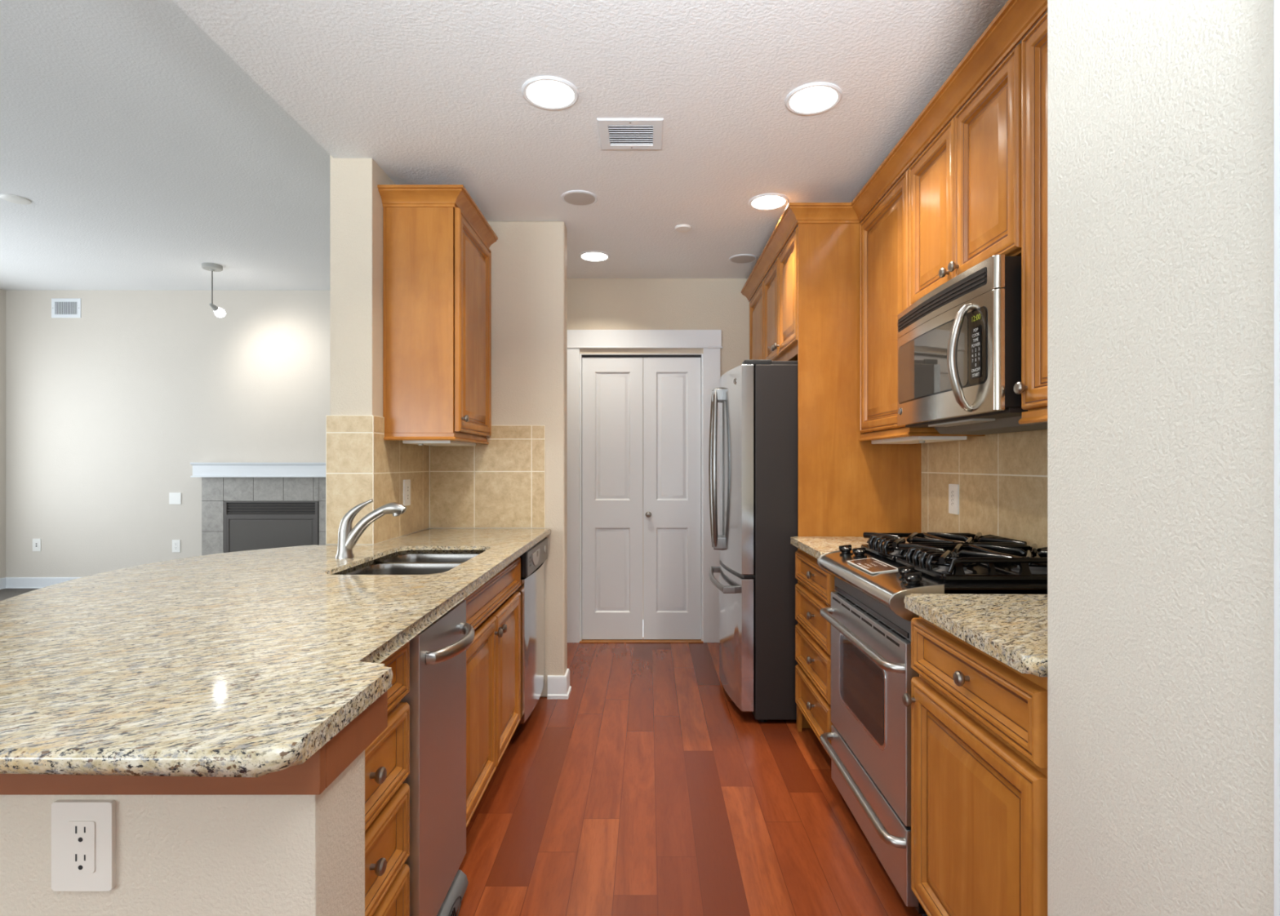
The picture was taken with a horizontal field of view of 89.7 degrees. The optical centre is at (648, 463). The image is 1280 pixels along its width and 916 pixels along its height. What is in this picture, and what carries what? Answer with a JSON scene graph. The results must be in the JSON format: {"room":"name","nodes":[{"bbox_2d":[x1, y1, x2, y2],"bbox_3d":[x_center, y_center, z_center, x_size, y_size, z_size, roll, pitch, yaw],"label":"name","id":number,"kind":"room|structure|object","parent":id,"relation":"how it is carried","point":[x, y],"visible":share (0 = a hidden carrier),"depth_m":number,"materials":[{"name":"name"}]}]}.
{"room":"kitchen","nodes":[
{"label":"kitchen","id":0,"kind":"room"},
{"bbox_2d":[0,288,5,577],"bbox_3d":[-6.510,-0.244,1.580,0.120,3.000,9.760,0,0,0],"label":"wall","id":1,"kind":"structure","parent":0,"point":[2,292],"depth_m":6.43,"materials":[{"name":"beige paint"}]},
{"bbox_2d":[0,577,5,589],"bbox_3d":[-6.439,1.196,1.630,0.022,0.120,9.660,0,0,0],"label":"baseboard","id":2,"kind":"structure","parent":1,"relation":"attached to","point":[2,580],"depth_m":6.42,"materials":[{"name":"white paint"}]},
{"bbox_2d":[0,0,329,290],"bbox_3d":[-3.973,-1.794,1.650,5.255,0.100,9.900,0,0,0],"label":"ceiling","id":3,"kind":"structure","parent":0,"point":[144,155],"depth_m":3.71,"materials":[{"name":"paint"}]},
{"bbox_2d":[0,194,31,204],"bbox_3d":[-4.160,-1.738,4.230,0.150,0.015,0.150,0,0,0],"label":"smoke detector plate","id":4,"kind":"object","parent":3,"relation":"attached to","point":[9,197],"visible":1,"depth_m":4.21,"materials":[{"name":"white plastic"}]},
{"bbox_2d":[201,262,225,317],"bbox_3d":[-3.830,-1.524,5.668,0.156,0.442,0.192,0,0,0],"label":"pendant","id":5,"kind":"object","parent":3,"relation":"hanging from","point":[219,312],"visible":1,"depth_m":5.65,"materials":[{"name":"grey plastic"}]},
{"bbox_2d":[5,290,329,577],"bbox_3d":[-3.955,-0.244,6.520,5.190,3.000,0.120,0,0,0],"label":"wall","id":6,"kind":"structure","parent":0,"point":[109,408],"depth_m":6.46,"materials":[{"name":"beige paint"}]},
{"bbox_2d":[32,538,40,551],"bbox_3d":[-6.137,0.811,6.456,0.080,0.125,0.009,0,0,0],"label":"wall outlet","id":7,"kind":"object","parent":6,"relation":"attached to","point":[36,542],"visible":1,"depth_m":6.45,"materials":[{"name":"white plastic"}]},
{"bbox_2d":[34,541,38,548],"bbox_3d":[-6.137,0.811,6.453,0.037,0.072,0.003,0,0,0],"label":"receptacle","id":8,"kind":"object","parent":7,"relation":"attached to","point":[36,543],"depth_m":6.45,"materials":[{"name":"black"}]},
{"bbox_2d":[5,577,80,588],"bbox_3d":[-5.500,1.196,6.449,1.900,0.120,0.022,0,0,0],"label":"baseboard","id":9,"kind":"structure","parent":6,"relation":"attached to","point":[11,582],"depth_m":6.45,"materials":[{"name":"white paint"}]},
{"bbox_2d":[51,298,80,317],"bbox_3d":[-5.843,-1.565,6.456,0.295,0.195,0.008,0,0,0],"label":"air vent","id":10,"kind":"object","parent":6,"relation":"in","point":[60,308],"visible":1,"depth_m":6.45,"materials":[{"name":"white metal"}]},
{"bbox_2d":[168,492,181,504],"bbox_3d":[-4.748,0.344,6.457,0.118,0.118,0.007,0,0,0],"label":"light switch","id":11,"kind":"object","parent":6,"relation":"attached to","point":[175,498],"visible":1,"depth_m":6.45,"materials":[{"name":"white plastic"}]},
{"bbox_2d":[172,539,180,551],"bbox_3d":[-4.737,0.822,6.456,0.080,0.125,0.009,0,0,0],"label":"wall outlet","id":12,"kind":"object","parent":6,"relation":"attached to","point":[175,543],"visible":1,"depth_m":6.45,"materials":[{"name":"white plastic"}]},
{"bbox_2d":[173,542,177,549],"bbox_3d":[-4.737,0.822,6.453,0.037,0.072,0.003,0,0,0],"label":"receptacle","id":13,"kind":"object","parent":12,"relation":"attached to","point":[175,544],"depth_m":6.45,"materials":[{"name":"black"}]},
{"bbox_2d":[0,749,364,915],"bbox_3d":[-0.890,0.817,1.816,0.860,0.879,1.852,0,0,0],"label":"wall","id":14,"kind":"structure","parent":0,"point":[177,855],"depth_m":0.89,"materials":[{"name":"beige paint"}]},
{"bbox_2d":[51,799,115,890],"bbox_3d":[-0.778,0.525,0.886,0.083,0.122,0.009,0,0,0],"label":"wall outlet","id":15,"kind":"object","parent":14,"relation":"attached to","point":[83,831],"visible":1,"depth_m":0.88,"materials":[{"name":"beige plastic"}]},
{"bbox_2d":[66,820,95,872],"bbox_3d":[-0.778,0.525,0.883,0.038,0.071,0.003,0,0,0],"label":"receptacle","id":16,"kind":"object","parent":15,"relation":"attached to","point":[81,834],"depth_m":0.88,"materials":[{"name":"white plastic"}]},
{"bbox_2d":[0,528,551,777],"bbox_3d":[-1.084,0.360,2.111,1.299,0.032,2.678,0,0,0],"label":"countertop","id":17,"kind":"structure","parent":14,"relation":"on","point":[247,663],"depth_m":1.18,"materials":[{"name":"beige stone"}]},
{"bbox_2d":[0,689,387,794],"bbox_3d":[-0.873,0.413,0.986,0.855,0.072,0.228,0,0,0],"label":"apron","id":18,"kind":"object","parent":17,"relation":"attached to","point":[313,776],"visible":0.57,"depth_m":0.87,"materials":[{"name":"brown wood"}]},
{"bbox_2d":[335,498,406,559],"bbox_3d":[-1.016,0.236,2.360,0.256,0.216,0.062,0,0,0],"label":"faucet","id":19,"kind":"object","parent":17,"relation":"on","point":[348,537],"visible":1,"depth_m":2.34,"materials":[{"name":"silver metal"}]},
{"bbox_2d":[344,553,479,574],"bbox_3d":[-0.840,0.473,2.350,0.422,0.192,0.720,0,0,0],"label":"sink","id":20,"kind":"object","parent":17,"relation":"in","point":[412,563],"visible":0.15,"depth_m":2.44,"materials":[{"name":"grey metal"}]},
{"bbox_2d":[344,563,461,574],"bbox_3d":[-0.840,0.473,2.221,0.422,0.192,0.462,0,0,0],"label":"basin","id":21,"kind":"object","parent":20,"relation":"in","point":[380,568],"depth_m":2.44,"materials":[{"name":"silver metal"}]},
{"bbox_2d":[379,553,479,563],"bbox_3d":[-0.840,0.463,2.583,0.422,0.172,0.254,0,0,0],"label":"basin","id":22,"kind":"object","parent":20,"relation":"in","point":[412,557],"depth_m":2.69,"materials":[{"name":"silver metal"}]},
{"bbox_2d":[329,154,428,564],"bbox_3d":[-1.274,-0.244,4.607,0.183,3.000,3.705,0,0,0],"label":"wall","id":23,"kind":"structure","parent":0,"point":[356,206],"depth_m":2.75,"materials":[{"name":"beige paint"}]},
{"bbox_2d":[325,415,373,544],"bbox_3d":[-1.276,0.068,2.751,0.203,0.552,0.008,0,0,0],"label":"backsplash","id":24,"kind":"structure","parent":23,"relation":"attached to","point":[349,439],"depth_m":2.75,"materials":[{"name":"beige tile"}]},
{"bbox_2d":[371,415,429,544],"bbox_3d":[-1.178,0.068,3.103,0.008,0.552,0.711,0,0,0],"label":"backsplash","id":25,"kind":"structure","parent":23,"relation":"attached to","point":[395,461],"depth_m":3.04,"materials":[{"name":"beige tile"}]},
{"bbox_2d":[403,479,410,506],"bbox_3d":[-1.170,0.138,3.120,0.009,0.126,0.078,0,0,0],"label":"wall outlet","id":26,"kind":"object","parent":23,"relation":"attached to","point":[406,482],"visible":0.9,"depth_m":3.11,"materials":[{"name":"white plastic"}]},
{"bbox_2d":[406,484,408,500],"bbox_3d":[-1.167,0.138,3.120,0.003,0.073,0.036,0,0,0],"label":"receptacle","id":27,"kind":"object","parent":26,"relation":"attached to","point":[407,486],"depth_m":3.12,"materials":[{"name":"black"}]},
{"bbox_2d":[377,184,497,444],"bbox_3d":[-0.995,-0.662,3.132,0.373,1.112,0.653,0,0,0],"label":"upper cabinet","id":28,"kind":"object","parent":23,"relation":"attached to","point":[437,242],"visible":1,"depth_m":2.87,"materials":[{"name":"brown wood"}]},
{"bbox_2d":[402,440,475,445],"bbox_3d":[-1.010,-0.112,3.145,0.220,0.053,0.430,0,0,0],"label":"lamp","id":29,"kind":"object","parent":28,"relation":"attached to","point":[420,442],"visible":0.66,"depth_m":2.97,"materials":[{"name":"white plastic"}]},
{"bbox_2d":[0,588,923,915],"bbox_3d":[-2.000,1.280,1.700,9.000,0.072,9.800,0,0,0],"label":"floor","id":30,"kind":"structure","parent":0,"point":[645,790],"depth_m":2.32,"materials":[{"name":"red wood"}]},
{"bbox_2d":[190,462,329,555],"bbox_3d":[-3.776,0.614,6.393,1.460,1.260,0.133,0,0,0],"label":"fireplace","id":31,"kind":"object","parent":30,"relation":"on","point":[246,505],"visible":0.7,"depth_m":6.44,"materials":[{"name":"grey stone"}]},
{"bbox_2d":[364,640,409,915],"bbox_3d":[-0.865,0.817,1.292,0.626,0.878,0.483,0,0,0],"label":"base cabinet","id":32,"kind":"object","parent":30,"relation":"on","point":[387,757],"visible":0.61,"depth_m":1.44,"materials":[{"name":"brown wood"}]},
{"bbox_2d":[400,600,474,915],"bbox_3d":[-0.829,0.823,1.743,0.697,0.865,0.404,0,0,0],"label":"trash compactor","id":33,"kind":"object","parent":30,"relation":"on","point":[436,698],"visible":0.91,"depth_m":1.68,"materials":[{"name":"silver metal"}]},
{"bbox_2d":[381,556,520,827],"bbox_3d":[-0.857,0.817,2.405,0.642,0.878,0.907,0,0,0],"label":"base cabinet","id":34,"kind":"object","parent":30,"relation":"on","point":[493,657],"visible":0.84,"depth_m":2.35,"materials":[{"name":"brown wood"}]},
{"bbox_2d":[515,537,547,723],"bbox_3d":[-0.847,0.820,3.158,0.629,0.871,0.588,0,0,0],"label":"dishwasher","id":35,"kind":"object","parent":30,"relation":"on","point":[531,589],"visible":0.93,"depth_m":3.02,"materials":[{"name":"silver metal"}]},
{"bbox_2d":[708,360,797,721],"bbox_3d":[0.811,0.374,3.542,0.939,1.763,0.873,0,0,0],"label":"refrigerator","id":36,"kind":"object","parent":30,"relation":"on","point":[757,399],"visible":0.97,"depth_m":3.10,"materials":[{"name":"silver metal"}]},
{"bbox_2d":[749,281,763,359],"bbox_3d":[1.008,0.054,4.263,0.592,2.404,0.551,0,0,0],"label":"pantry cabinet","id":37,"kind":"object","parent":30,"relation":"on","point":[756,304],"visible":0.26,"depth_m":4.24,"materials":[{"name":"brown wood"}]},
{"bbox_2d":[741,0,1047,302],"bbox_3d":[0.830,-1.181,2.837,0.352,0.074,3.405,0,0,0],"label":"crown molding","id":38,"kind":"structure","parent":37,"relation":"attached to","point":[1016,18],"depth_m":2.27,"materials":[{"name":"brown wood"}]},
{"bbox_2d":[795,549,835,753],"bbox_3d":[0.993,0.817,2.769,0.622,0.878,0.571,0,0,0],"label":"base cabinet","id":39,"kind":"object","parent":30,"relation":"on","point":[813,593],"visible":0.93,"depth_m":2.76,"materials":[{"name":"brown wood"}]},
{"bbox_2d":[790,536,911,559],"bbox_3d":[0.984,0.360,2.771,0.624,0.032,0.570,0,0,0],"label":"countertop","id":40,"kind":"structure","parent":39,"relation":"on","point":[815,546],"depth_m":2.82,"materials":[{"name":"beige stone"}]},
{"bbox_2d":[763,222,921,728],"bbox_3d":[0.994,0.054,3.522,0.621,2.404,0.927,0,0,0],"label":"tall cabinet","id":41,"kind":"object","parent":30,"relation":"on","point":[847,486],"visible":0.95,"depth_m":3.06,"materials":[{"name":"brown wood"}]},
{"bbox_2d":[817,532,1047,915],"bbox_3d":[0.968,0.755,2.108,0.643,1.002,0.744,0,0,0],"label":"gas range","id":42,"kind":"object","parent":30,"relation":"on","point":[869,749],"visible":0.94,"depth_m":1.96,"materials":[{"name":"silver metal"}]},
{"bbox_2d":[865,548,1047,590],"bbox_3d":[1.038,0.332,2.110,0.495,0.020,0.734,0,0,0],"label":"cooktop","id":43,"kind":"object","parent":42,"relation":"in","point":[941,582],"depth_m":1.77,"materials":[{"name":"black metal"}]},
{"bbox_2d":[902,615,1047,915],"bbox_3d":[0.986,0.817,1.426,0.637,0.878,0.572,0,0,0],"label":"base cabinet","id":44,"kind":"object","parent":30,"relation":"on","point":[979,723],"visible":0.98,"depth_m":1.38,"materials":[{"name":"brown wood"}]},
{"bbox_2d":[903,593,1047,676],"bbox_3d":[0.984,0.360,1.422,0.624,0.032,0.572,0,0,0],"label":"countertop","id":45,"kind":"structure","parent":44,"relation":"on","point":[1011,628],"depth_m":1.42,"materials":[{"name":"beige stone"}]},
{"bbox_2d":[428,221,567,697],"bbox_3d":[-0.826,-0.026,3.520,0.752,2.565,0.120,0,0,0],"label":"wall","id":46,"kind":"structure","parent":0,"point":[529,259],"depth_m":3.46,"materials":[{"name":"beige paint"}]},
{"bbox_2d":[429,425,545,528],"bbox_3d":[-0.864,0.068,3.456,0.619,0.552,0.008,0,0,0],"label":"backsplash","id":47,"kind":"structure","parent":46,"relation":"attached to","point":[500,483],"depth_m":3.45,"materials":[{"name":"beige tile"}]},
{"bbox_2d":[546,668,571,698],"bbox_3d":[-0.484,1.196,3.509,0.112,0.120,0.142,0,0,0],"label":"baseboard","id":48,"kind":"structure","parent":46,"relation":"attached to","point":[558,686],"depth_m":3.45,"materials":[{"name":"white paint"}]},
{"bbox_2d":[172,0,1047,278],"bbox_3d":[0.627,-1.577,1.050,3.945,0.535,8.700,0,0,0],"label":"ceiling","id":49,"kind":"structure","parent":0,"point":[429,91],"depth_m":2.26,"materials":[{"name":"paint"}]},
{"bbox_2d":[521,75,578,109],"bbox_3d":[-0.345,-1.302,2.270,0.200,0.016,0.200,0,0,0],"label":"recessed light","id":50,"kind":"object","parent":49,"relation":"in","point":[548,92],"visible":1,"depth_m":2.25,"materials":[{"name":"white paint"}]},
{"bbox_2d":[560,190,597,206],"bbox_3d":[-0.338,-1.306,3.165,0.180,0.008,0.180,0,0,0],"label":"ceiling speaker","id":51,"kind":"object","parent":49,"relation":"attached to","point":[575,197],"visible":1,"depth_m":3.15,"materials":[{"name":"white paint"}]},
{"bbox_2d":[578,250,610,262],"bbox_3d":[-0.338,-1.302,4.050,0.200,0.016,0.200,0,0,0],"label":"recessed light","id":52,"kind":"object","parent":49,"relation":"in","point":[591,255],"visible":1,"depth_m":4.02,"materials":[{"name":"white paint"}]},
{"bbox_2d":[596,118,663,149],"bbox_3d":[-0.068,-1.305,2.552,0.252,0.008,0.232,0,0,0],"label":"ceiling vent","id":53,"kind":"object","parent":49,"relation":"in","point":[614,133],"visible":1,"depth_m":2.54,"materials":[{"name":"white metal"}]},
{"bbox_2d":[675,224,691,232],"bbox_3d":[0.194,-1.304,3.560,0.092,0.013,0.092,0,0,0],"label":"sprinkler cover","id":54,"kind":"object","parent":49,"relation":"attached to","point":[681,228],"visible":1,"depth_m":3.54,"materials":[{"name":"white plastic"}]},
{"bbox_2d":[728,253,757,263],"bbox_3d":[0.605,-1.306,4.100,0.180,0.008,0.180,0,0,0],"label":"ceiling speaker","id":55,"kind":"object","parent":49,"relation":"attached to","point":[743,258],"visible":1,"depth_m":4.09,"materials":[{"name":"white paint"}]},
{"bbox_2d":[731,255,755,263],"bbox_3d":[0.605,-1.305,4.100,0.156,0.008,0.156,0,0,0],"label":"grille","id":56,"kind":"object","parent":55,"relation":"attached to","point":[735,259],"depth_m":4.09,"materials":[{"name":"grey plastic"}]},
{"bbox_2d":[748,193,788,210],"bbox_3d":[0.600,-1.302,3.210,0.200,0.016,0.200,0,0,0],"label":"recessed light","id":57,"kind":"object","parent":49,"relation":"in","point":[766,202],"visible":1,"depth_m":3.19,"materials":[{"name":"white paint"}]},
{"bbox_2d":[785,82,842,115],"bbox_3d":[0.592,-1.302,2.305,0.200,0.016,0.200,0,0,0],"label":"recessed light","id":58,"kind":"object","parent":49,"relation":"in","point":[815,98],"visible":1,"depth_m":2.29,"materials":[{"name":"white paint"}]},
{"bbox_2d":[567,278,764,376],"bbox_3d":[0.075,-0.026,4.600,2.750,2.565,0.120,0,0,0],"label":"wall","id":59,"kind":"structure","parent":0,"point":[593,304],"depth_m":4.54,"materials":[{"name":"beige paint"}]},
{"bbox_2d":[582,355,701,639],"bbox_3d":[-0.048,0.234,4.560,0.848,2.015,0.071,0,0,0],"label":"door","id":60,"kind":"structure","parent":59,"relation":"in","point":[641,414],"depth_m":4.56,"materials":[{"name":"white wood"}]},
{"bbox_2d":[579,638,703,642],"bbox_3d":[-0.048,1.252,4.580,0.872,0.008,0.120,0,0,0],"label":"trim","id":61,"kind":"structure","parent":59,"relation":"attached to","point":[582,640],"depth_m":4.53,"materials":[{"name":"brown wood"}]},
{"bbox_2d":[567,329,722,642],"bbox_3d":[-0.041,0.156,4.577,1.127,2.200,0.126,0,0,0],"label":"trim","id":62,"kind":"structure","parent":59,"relation":"attached to","point":[710,340],"depth_m":4.52,"materials":[{"name":"white paint"}]},
{"bbox_2d":[1047,0,1273,915],"bbox_3d":[1.600,-0.026,0.859,1.800,2.565,0.547,0,0,0],"label":"wall","id":63,"kind":"structure","parent":0,"point":[1160,113],"depth_m":0.88,"materials":[{"name":"beige paint"}]},
{"bbox_2d":[1273,0,1279,915],"bbox_3d":[0.691,0.049,0.612,0.018,2.415,0.183,0,0,0],"label":"trim","id":64,"kind":"structure","parent":63,"relation":"attached to","point":[1276,2],"depth_m":0.70,"materials":[{"name":"white paint"}]},
{"bbox_3d":[1.366,-0.026,2.835,0.120,2.565,3.410,0,0,0],"label":"wall","id":65,"kind":"structure","parent":0,"visible":0},
{"bbox_2d":[858,169,985,441],"bbox_3d":[1.152,-0.628,2.764,0.304,1.040,0.582,0,0,0],"label":"upper cabinet","id":66,"kind":"object","parent":65,"relation":"attached to","point":[884,232],"visible":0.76,"depth_m":2.75,"materials":[{"name":"brown wood"}]},
{"bbox_2d":[871,435,966,444],"bbox_3d":[1.145,-0.112,2.765,0.190,0.053,0.530,0,0,0],"label":"lamp","id":67,"kind":"object","parent":66,"relation":"attached to","point":[913,439],"visible":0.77,"depth_m":2.59,"materials":[{"name":"white plastic"}]},
{"bbox_2d":[948,484,959,514],"bbox_3d":[1.293,0.148,2.725,0.009,0.126,0.078,0,0,0],"label":"wall outlet","id":68,"kind":"object","parent":65,"relation":"attached to","point":[953,489],"visible":1,"depth_m":2.71,"materials":[{"name":"white plastic"}]},
{"bbox_2d":[908,43,1021,306],"bbox_3d":[1.138,-0.865,2.112,0.332,0.566,0.740,0,0,0],"label":"upper cabinet","id":69,"kind":"object","parent":65,"relation":"attached to","point":[965,187],"visible":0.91,"depth_m":2.02,"materials":[{"name":"brown wood"}]},
{"bbox_2d":[890,253,1047,435],"bbox_3d":[1.083,-0.340,2.112,0.422,0.460,0.732,0,0,0],"label":"microwave","id":70,"kind":"object","parent":69,"relation":"attached to","point":[959,344],"visible":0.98,"depth_m":1.89,"materials":[{"name":"silver metal"}]},
{"bbox_2d":[921,429,1047,557],"bbox_3d":[1.302,0.043,2.108,0.008,0.600,1.900,0,0,0],"label":"backsplash","id":71,"kind":"structure","parent":65,"relation":"attached to","point":[1002,478],"depth_m":2.44,"materials":[{"name":"beige tile"}]},
{"bbox_2d":[1013,11,1047,423],"bbox_3d":[1.138,-0.628,1.433,0.332,1.040,0.611,0,0,0],"label":"upper cabinet","id":72,"kind":"object","parent":65,"relation":"attached to","point":[1033,387],"visible":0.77,"depth_m":1.68,"materials":[{"name":"brown wood"}]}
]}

